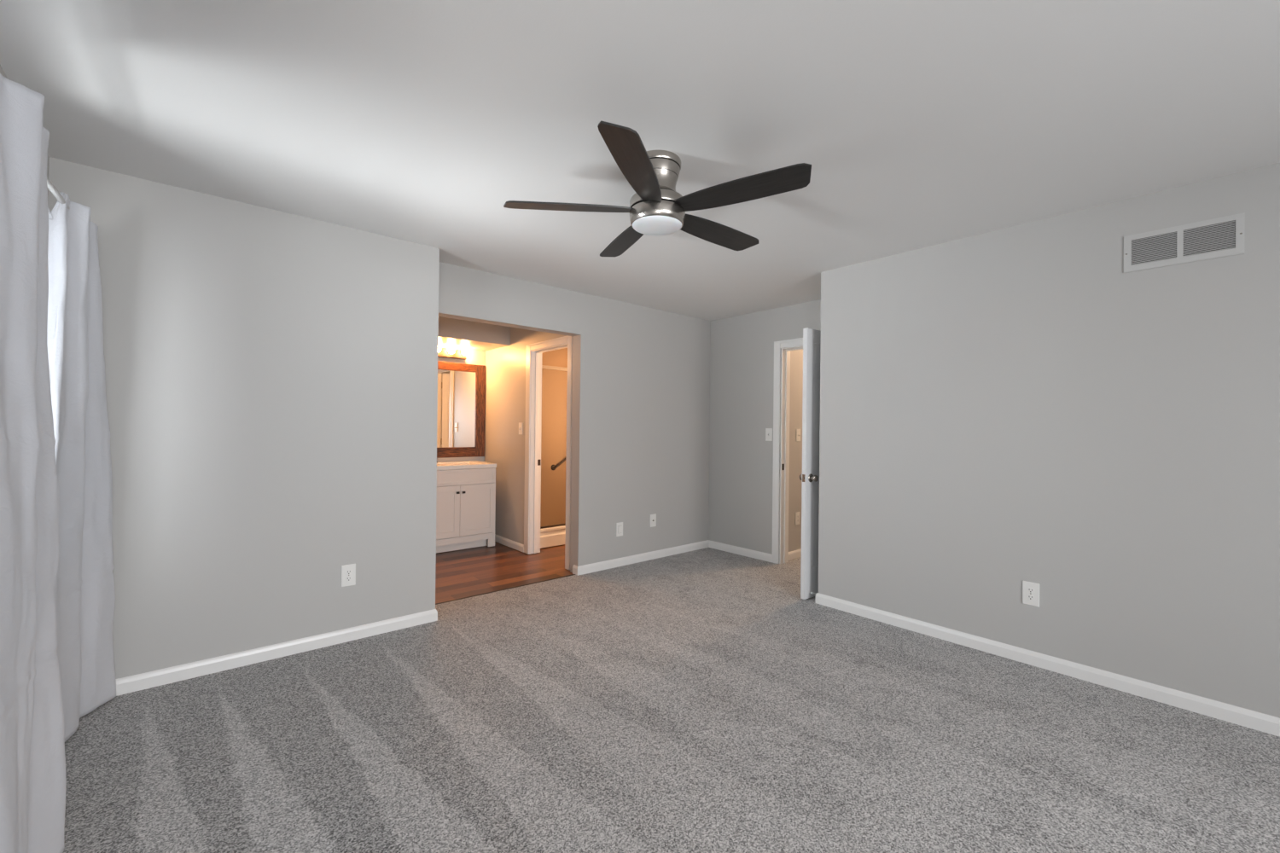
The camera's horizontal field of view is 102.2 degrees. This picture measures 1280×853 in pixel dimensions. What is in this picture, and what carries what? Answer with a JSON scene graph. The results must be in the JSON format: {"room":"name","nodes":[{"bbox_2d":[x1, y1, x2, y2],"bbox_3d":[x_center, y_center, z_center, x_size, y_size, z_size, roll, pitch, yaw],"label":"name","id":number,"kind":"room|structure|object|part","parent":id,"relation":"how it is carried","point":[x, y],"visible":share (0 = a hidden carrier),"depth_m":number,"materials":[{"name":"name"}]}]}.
{"room":"empty bedroom","nodes":[
{"label":"empty bedroom","id":0,"kind":"room"},
{"bbox_2d":[0,64,49,207],"bbox_3d":[-0.512,0.051,-0.238,0.130,2.440,6.575,1,0,-41],"label":"wall","id":1,"kind":"structure","parent":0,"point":[2,72],"depth_m":2.25,"materials":[{"name":"grey paint"}]},
{"bbox_2d":[46,176,69,209],"bbox_3d":[-1.703,-0.808,1.339,0.136,0.080,2.255,1,0,-41],"label":"curtain rod","id":2,"kind":"object","parent":1,"relation":"attached to","point":[50,186],"visible":0.2,"depth_m":1.77,"materials":[{"name":"grey metal"}]},
{"bbox_2d":[0,73,66,852],"bbox_3d":[-1.402,0.203,1.109,0.133,2.102,1.212,1,0,-42],"label":"curtain","id":3,"kind":"object","parent":2,"relation":"hanging from","point":[33,777],"visible":1,"depth_m":1.29,"materials":[{"name":"grey fabric"}]},
{"bbox_2d":[46,192,116,742],"bbox_3d":[-2.283,0.202,2.101,0.124,2.091,0.663,1,0,-35],"label":"curtain","id":4,"kind":"object","parent":2,"relation":"hanging from","point":[84,584],"visible":0.72,"depth_m":2.05,"materials":[{"name":"grey fabric"}]},
{"bbox_2d":[48,157,439,679],"bbox_3d":[-2.153,0.041,2.936,1.831,2.440,0.405,1,0,-41],"label":"wall","id":5,"kind":"structure","parent":0,"point":[271,375],"depth_m":2.75,"materials":[{"name":"grey paint"}]},
{"bbox_2d":[115,609,437,696],"bbox_3d":[-2.060,1.224,2.921,1.714,0.075,0.273,1,0,-41],"label":"baseboard","id":6,"kind":"structure","parent":5,"relation":"attached to","point":[170,675],"depth_m":2.77,"materials":[{"name":"white wood"}]},
{"bbox_2d":[341,564,355,587],"bbox_3d":[-1.719,0.878,3.046,0.076,0.126,0.009,1,0,-41],"label":"wall outlet","id":7,"kind":"object","parent":5,"relation":"attached to","point":[348,572],"visible":1,"depth_m":3.04,"materials":[{"name":"white plastic"}]},
{"bbox_2d":[345,576,351,581],"bbox_3d":[-1.717,0.898,3.044,0.033,0.029,0.003,1,0,-41],"label":"receptacle","id":8,"kind":"object","parent":7,"relation":"attached to","point":[347,578],"depth_m":3.04,"materials":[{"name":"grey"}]},
{"bbox_2d":[345,570,351,575],"bbox_3d":[-1.717,0.859,3.044,0.033,0.029,0.003,1,0,-41],"label":"receptacle","id":9,"kind":"object","parent":7,"relation":"attached to","point":[347,572],"depth_m":3.04,"materials":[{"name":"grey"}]},
{"bbox_2d":[435,574,575,605],"bbox_3d":[-1.041,1.278,4.053,1.337,0.012,0.014,1,0,-41],"label":"trim","id":10,"kind":"structure","parent":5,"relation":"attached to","point":[573,574],"depth_m":4.02,"materials":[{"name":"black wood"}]},
{"bbox_2d":[436,346,485,462],"bbox_3d":[-1.969,0.051,5.907,4.200,2.440,0.120,1,0,-41],"label":"wall","id":11,"kind":"structure","parent":0,"point":[477,357],"depth_m":5.86,"materials":[{"name":"grey paint"}]},
{"bbox_2d":[437,345,469,360],"bbox_3d":[-2.130,-0.814,5.599,0.542,0.118,0.123,1,0,-41],"label":"vanity light","id":12,"kind":"object","parent":11,"relation":"attached to","point":[450,352],"visible":0.64,"depth_m":5.67,"materials":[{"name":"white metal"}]},
{"bbox_2d":[447,346,454,354],"bbox_3d":[-2.058,-0.832,5.633,0.080,0.080,0.080,1,0,4],"label":"bulb","id":13,"kind":"object","parent":12,"relation":"attached to","point":[450,350],"depth_m":5.61,"materials":[{"name":"white glass"}]},
{"bbox_2d":[460,348,469,355],"bbox_3d":[-1.947,-0.830,5.740,0.080,0.080,0.095,1,0,-41],"label":"bulb","id":14,"kind":"object","parent":12,"relation":"attached to","point":[464,352],"depth_m":5.71,"materials":[{"name":"white glass"}]},
{"bbox_2d":[436,360,485,458],"bbox_3d":[-2.156,-0.184,5.644,0.967,1.048,0.025,1,0,-41],"label":"wall mirror","id":15,"kind":"object","parent":11,"relation":"attached to","point":[461,386],"visible":0.56,"depth_m":5.78,"materials":[{"name":"brown wood"}]},
{"bbox_3d":[-2.162,0.285,5.643,0.743,0.110,0.025,1,0,-41],"label":"frame rail","id":16,"kind":"part","parent":15,"relation":"part of","materials":[{"name":"brown wood"}]},
{"bbox_3d":[-2.159,-0.184,5.647,0.867,0.948,0.004,1,0,-41],"label":"glass","id":17,"kind":"part","parent":15,"relation":"part of","materials":[{"name":"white mirror"}]},
{"bbox_3d":[-2.151,-0.664,5.645,0.743,0.088,0.025,1,0,-41],"label":"frame rail","id":18,"kind":"part","parent":15,"relation":"part of","materials":[{"name":"brown wood"}]},
{"bbox_2d":[438,316,510,351],"bbox_3d":[-2.400,-1.029,5.045,2.155,0.295,0.600,1,0,-41],"label":"ceiling","id":19,"kind":"structure","parent":0,"point":[454,333],"depth_m":5.32,"materials":[{"name":"grey paint"}]},
{"bbox_2d":[484,326,567,544],"bbox_3d":[-1.144,0.058,5.315,0.115,2.440,1.855,1,0,-41],"label":"wall","id":20,"kind":"structure","parent":0,"point":[505,367],"depth_m":5.52,"materials":[{"name":"grey paint"}]},
{"bbox_2d":[494,534,523,552],"bbox_3d":[-1.496,1.238,5.604,0.013,0.075,0.970,1,0,-41],"label":"baseboard","id":21,"kind":"structure","parent":20,"relation":"attached to","point":[503,541],"depth_m":5.46,"materials":[{"name":"white wood"}]},
{"bbox_2d":[518,422,522,434],"bbox_3d":[-1.236,0.021,5.318,0.021,0.122,0.074,1,0,-41],"label":"light switch","id":22,"kind":"object","parent":20,"relation":"attached to","point":[520,423],"visible":1,"depth_m":5.31,"materials":[{"name":"white plastic"}]},
{"bbox_2d":[523,335,572,570],"bbox_3d":[-0.845,0.228,4.960,0.135,2.105,0.840,1,0,-41],"label":"doorway","id":23,"kind":"structure","parent":20,"relation":"attached to","point":[534,352],"depth_m":5.18,"materials":[{"name":"white wood"}]},
{"bbox_2d":[438,261,710,572],"bbox_3d":[-0.378,0.065,4.671,3.125,2.440,0.125,1,0,-41],"label":"wall","id":24,"kind":"structure","parent":0,"point":[641,383],"depth_m":4.78,"materials":[{"name":"grey paint"}]},
{"bbox_2d":[616,522,622,536],"bbox_3d":[-0.186,0.947,4.755,0.078,0.126,0.008,1,0,-41],"label":"wall plate","id":25,"kind":"object","parent":24,"relation":"attached to","point":[619,526],"visible":1,"depth_m":4.75,"materials":[{"name":"white plastic"}]},
{"bbox_2d":[572,540,709,575],"bbox_3d":[0.080,1.254,5.029,1.701,0.075,0.078,1,0,-41],"label":"baseboard","id":26,"kind":"structure","parent":24,"relation":"attached to","point":[593,567],"depth_m":4.88,"materials":[{"name":"white wood"}]},
{"bbox_2d":[649,513,656,527],"bbox_3d":[0.129,0.915,5.025,0.078,0.122,0.016,1,0,-41],"label":"wall plate","id":27,"kind":"object","parent":24,"relation":"attached to","point":[653,517],"visible":1,"depth_m":5.03,"materials":[{"name":"white plastic"}]},
{"bbox_2d":[0,0,1279,320],"bbox_3d":[1.511,-1.188,3.148,7.607,0.100,9.030,1,0,-41],"label":"ceiling","id":28,"kind":"structure","parent":0,"point":[918,124],"depth_m":1.89,"materials":[{"name":"white paint"}]},
{"bbox_2d":[503,120,811,256],"bbox_3d":[0.122,-1.008,2.278,1.238,0.297,1.273,1,0,-41],"label":"ceiling fan","id":29,"kind":"object","parent":28,"relation":"hanging from","point":[655,208],"visible":1,"depth_m":2.15,"materials":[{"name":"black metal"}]},
{"bbox_3d":[-0.305,-0.946,2.227,0.573,0.007,0.136,1,12,-5],"label":"blade","id":30,"kind":"part","parent":29,"relation":"part of","materials":[{"name":"brown wood"}]},
{"bbox_3d":[-0.070,-0.943,2.609,0.136,0.007,0.573,-12,5,-22],"label":"blade","id":31,"kind":"part","parent":29,"relation":"part of","materials":[{"name":"black wood"}]},
{"bbox_3d":[-0.014,-0.944,1.886,0.136,0.007,0.573,13,3,13],"label":"blade","id":32,"kind":"part","parent":29,"relation":"part of","materials":[{"name":"brown wood"}]},
{"bbox_3d":[0.366,-0.938,2.505,0.573,0.007,0.136,1,-12,-41],"label":"blade","id":33,"kind":"part","parent":29,"relation":"part of","materials":[{"name":"black wood"}]},
{"bbox_3d":[0.401,-0.939,2.057,0.573,0.007,0.136,1,-12,32],"label":"blade","id":34,"kind":"part","parent":29,"relation":"part of","materials":[{"name":"black wood"}]},
{"bbox_2d":[62,541,1279,852],"bbox_3d":[1.484,1.326,3.142,7.607,0.050,9.030,1,0,-41],"label":"floor","id":35,"kind":"structure","parent":0,"point":[694,701],"depth_m":2.09,"materials":[{"name":"grey carpet"}]},
{"bbox_2d":[436,460,496,553],"bbox_3d":[-1.995,0.829,5.437,0.782,0.880,0.554,1,0,-41],"label":"vanity cabinet","id":36,"kind":"object","parent":35,"relation":"on","point":[466,491],"visible":0.68,"depth_m":5.30,"materials":[{"name":"white paint"}]},
{"bbox_3d":[-1.980,0.857,5.128,0.382,0.520,0.022,1,0,-41],"label":"door","id":37,"kind":"part","parent":36,"relation":"part of","materials":[{"name":"white paint"}]},
{"bbox_3d":[-1.832,0.515,5.256,0.766,0.157,0.022,1,0,-41],"label":"drawer","id":38,"kind":"part","parent":36,"relation":"part of","materials":[{"name":"white paint"}]},
{"bbox_2d":[436,460,496,470],"bbox_3d":[-1.995,0.410,5.443,0.782,0.042,0.540,1,0,-41],"label":"countertop","id":39,"kind":"structure","parent":36,"relation":"on","point":[470,464],"depth_m":5.37,"materials":[{"name":"white stone"}]},
{"bbox_2d":[436,463,465,465],"bbox_3d":[-1.975,0.458,5.421,0.425,0.113,0.323,1,0,-41],"label":"basin","id":40,"kind":"object","parent":39,"relation":"in","point":[438,464],"depth_m":5.47,"materials":[{"name":"white stone"}]},
{"bbox_3d":[-1.691,0.861,5.381,0.382,0.520,0.022,1,0,-41],"label":"door","id":41,"kind":"part","parent":36,"relation":"part of","materials":[{"name":"white paint"}]},
{"bbox_2d":[540,348,567,548],"bbox_3d":[-0.874,0.068,6.065,1.272,2.430,0.790,1,0,-41],"label":"shower stall","id":42,"kind":"object","parent":35,"relation":"on","point":[554,363],"visible":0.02,"depth_m":6.38,"materials":[{"name":"white"}]},
{"bbox_3d":[-0.646,-0.625,5.812,1.245,0.035,0.035,1,0,-41],"label":"header rail","id":43,"kind":"part","parent":42,"relation":"part of","materials":[{"name":"beige"}]},
{"bbox_2d":[551,457,566,470],"bbox_3d":[-0.855,0.330,6.542,0.592,0.432,0.060,1,0,-41],"label":"grab bar","id":44,"kind":"object","parent":42,"relation":"attached to","point":[553,467],"visible":0.45,"depth_m":6.38,"materials":[{"name":"brown metal"}]},
{"bbox_2d":[708,299,820,554],"bbox_3d":[1.396,0.085,4.923,0.120,2.440,1.828,1,0,-41],"label":"wall","id":45,"kind":"structure","parent":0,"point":[741,458],"depth_m":5.21,"materials":[{"name":"grey paint"}]},
{"bbox_2d":[708,540,772,562],"bbox_3d":[1.005,1.264,5.252,0.013,0.075,0.803,1,0,-41],"label":"baseboard","id":46,"kind":"structure","parent":45,"relation":"attached to","point":[738,550],"depth_m":5.22,"materials":[{"name":"white wood"}]},
{"bbox_2d":[765,428,772,441],"bbox_3d":[1.242,0.077,4.992,0.021,0.122,0.074,1,0,-41],"label":"light switch","id":47,"kind":"object","parent":45,"relation":"attached to","point":[768,431],"visible":1,"depth_m":4.99,"materials":[{"name":"white plastic"}]},
{"bbox_2d":[771,337,802,564],"bbox_3d":[1.616,0.247,4.659,0.140,2.119,0.894,1,0,-41],"label":"hall doorway","id":48,"kind":"structure","parent":45,"relation":"attached to","point":[781,393],"depth_m":4.91,"materials":[{"name":"white wood"}]},
{"bbox_2d":[799,327,820,599],"bbox_3d":[1.526,0.281,4.099,0.771,2.030,0.143,1,0,-38],"label":"door","id":49,"kind":"structure","parent":48,"relation":"attached to","point":[811,338],"depth_m":3.89,"materials":[{"name":"white paint"}]},
{"bbox_3d":[1.226,0.387,3.868,0.002,0.057,0.025,1,0,-38],"label":"latch plate","id":50,"kind":"part","parent":49,"relation":"part of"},
{"bbox_3d":[1.303,0.388,3.871,0.064,0.064,0.054,1,0,-38],"label":"knob","id":51,"kind":"part","parent":49,"relation":"part of","materials":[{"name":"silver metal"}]},
{"bbox_2d":[788,349,802,552],"bbox_3d":[2.362,0.098,5.923,2.651,2.440,0.120,1,0,-41],"label":"wall","id":52,"kind":"structure","parent":0,"point":[796,357],"depth_m":5.13,"materials":[{"name":"grey paint"}]},
{"bbox_2d":[788,548,801,560],"bbox_3d":[2.355,1.280,5.837,2.551,0.075,0.013,1,0,-41],"label":"baseboard","id":53,"kind":"structure","parent":52,"relation":"attached to","point":[795,554],"depth_m":5.11,"materials":[{"name":"white wood"}]},
{"bbox_2d":[795,512,799,525],"bbox_3d":[1.575,0.918,5.156,0.076,0.126,0.009,1,0,-41],"label":"wall outlet","id":54,"kind":"object","parent":52,"relation":"attached to","point":[797,514],"visible":1,"depth_m":5.15,"materials":[{"name":"white plastic"}]},
{"bbox_2d":[796,429,800,441],"bbox_3d":[1.588,0.086,5.154,0.074,0.122,0.021,1,0,-41],"label":"light switch","id":55,"kind":"object","parent":52,"relation":"attached to","point":[798,431],"visible":1,"depth_m":5.15,"materials":[{"name":"white plastic"}]},
{"bbox_2d":[818,162,1279,718],"bbox_3d":[3.283,0.098,2.113,0.730,2.440,5.127,1,0,-41],"label":"wall","id":56,"kind":"structure","parent":0,"point":[1000,410],"depth_m":2.70,"materials":[{"name":"grey paint"}]},
{"bbox_2d":[1022,581,1039,606],"bbox_3d":[2.149,0.920,2.839,0.009,0.126,0.076,1,0,-41],"label":"wall outlet","id":57,"kind":"object","parent":56,"relation":"attached to","point":[1030,590],"visible":1,"depth_m":2.84,"materials":[{"name":"white plastic"}]},
{"bbox_2d":[1026,594,1034,600],"bbox_3d":[2.147,0.939,2.837,0.003,0.029,0.033,1,0,-41],"label":"receptacle","id":58,"kind":"object","parent":57,"relation":"attached to","point":[1029,597],"depth_m":2.84,"materials":[{"name":"white plastic"}]},
{"bbox_2d":[1027,587,1034,593],"bbox_3d":[2.147,0.900,2.837,0.003,0.029,0.033,1,0,-41],"label":"receptacle","id":59,"kind":"object","parent":57,"relation":"attached to","point":[1029,590],"depth_m":2.84,"materials":[{"name":"white plastic"}]},
{"bbox_2d":[814,593,1279,737],"bbox_3d":[3.211,1.280,2.153,0.723,0.075,5.010,1,0,-41],"label":"baseboard","id":60,"kind":"structure","parent":56,"relation":"attached to","point":[1233,714],"depth_m":2.68,"materials":[{"name":"white wood"}]},
{"bbox_2d":[1123,212,1245,273],"bbox_3d":[2.536,-0.854,2.423,0.008,0.180,0.391,1,0,-41],"label":"air vent","id":61,"kind":"object","parent":56,"relation":"in","point":[1224,236],"visible":1,"depth_m":2.41,"materials":[{"name":"white metal"}]}
]}

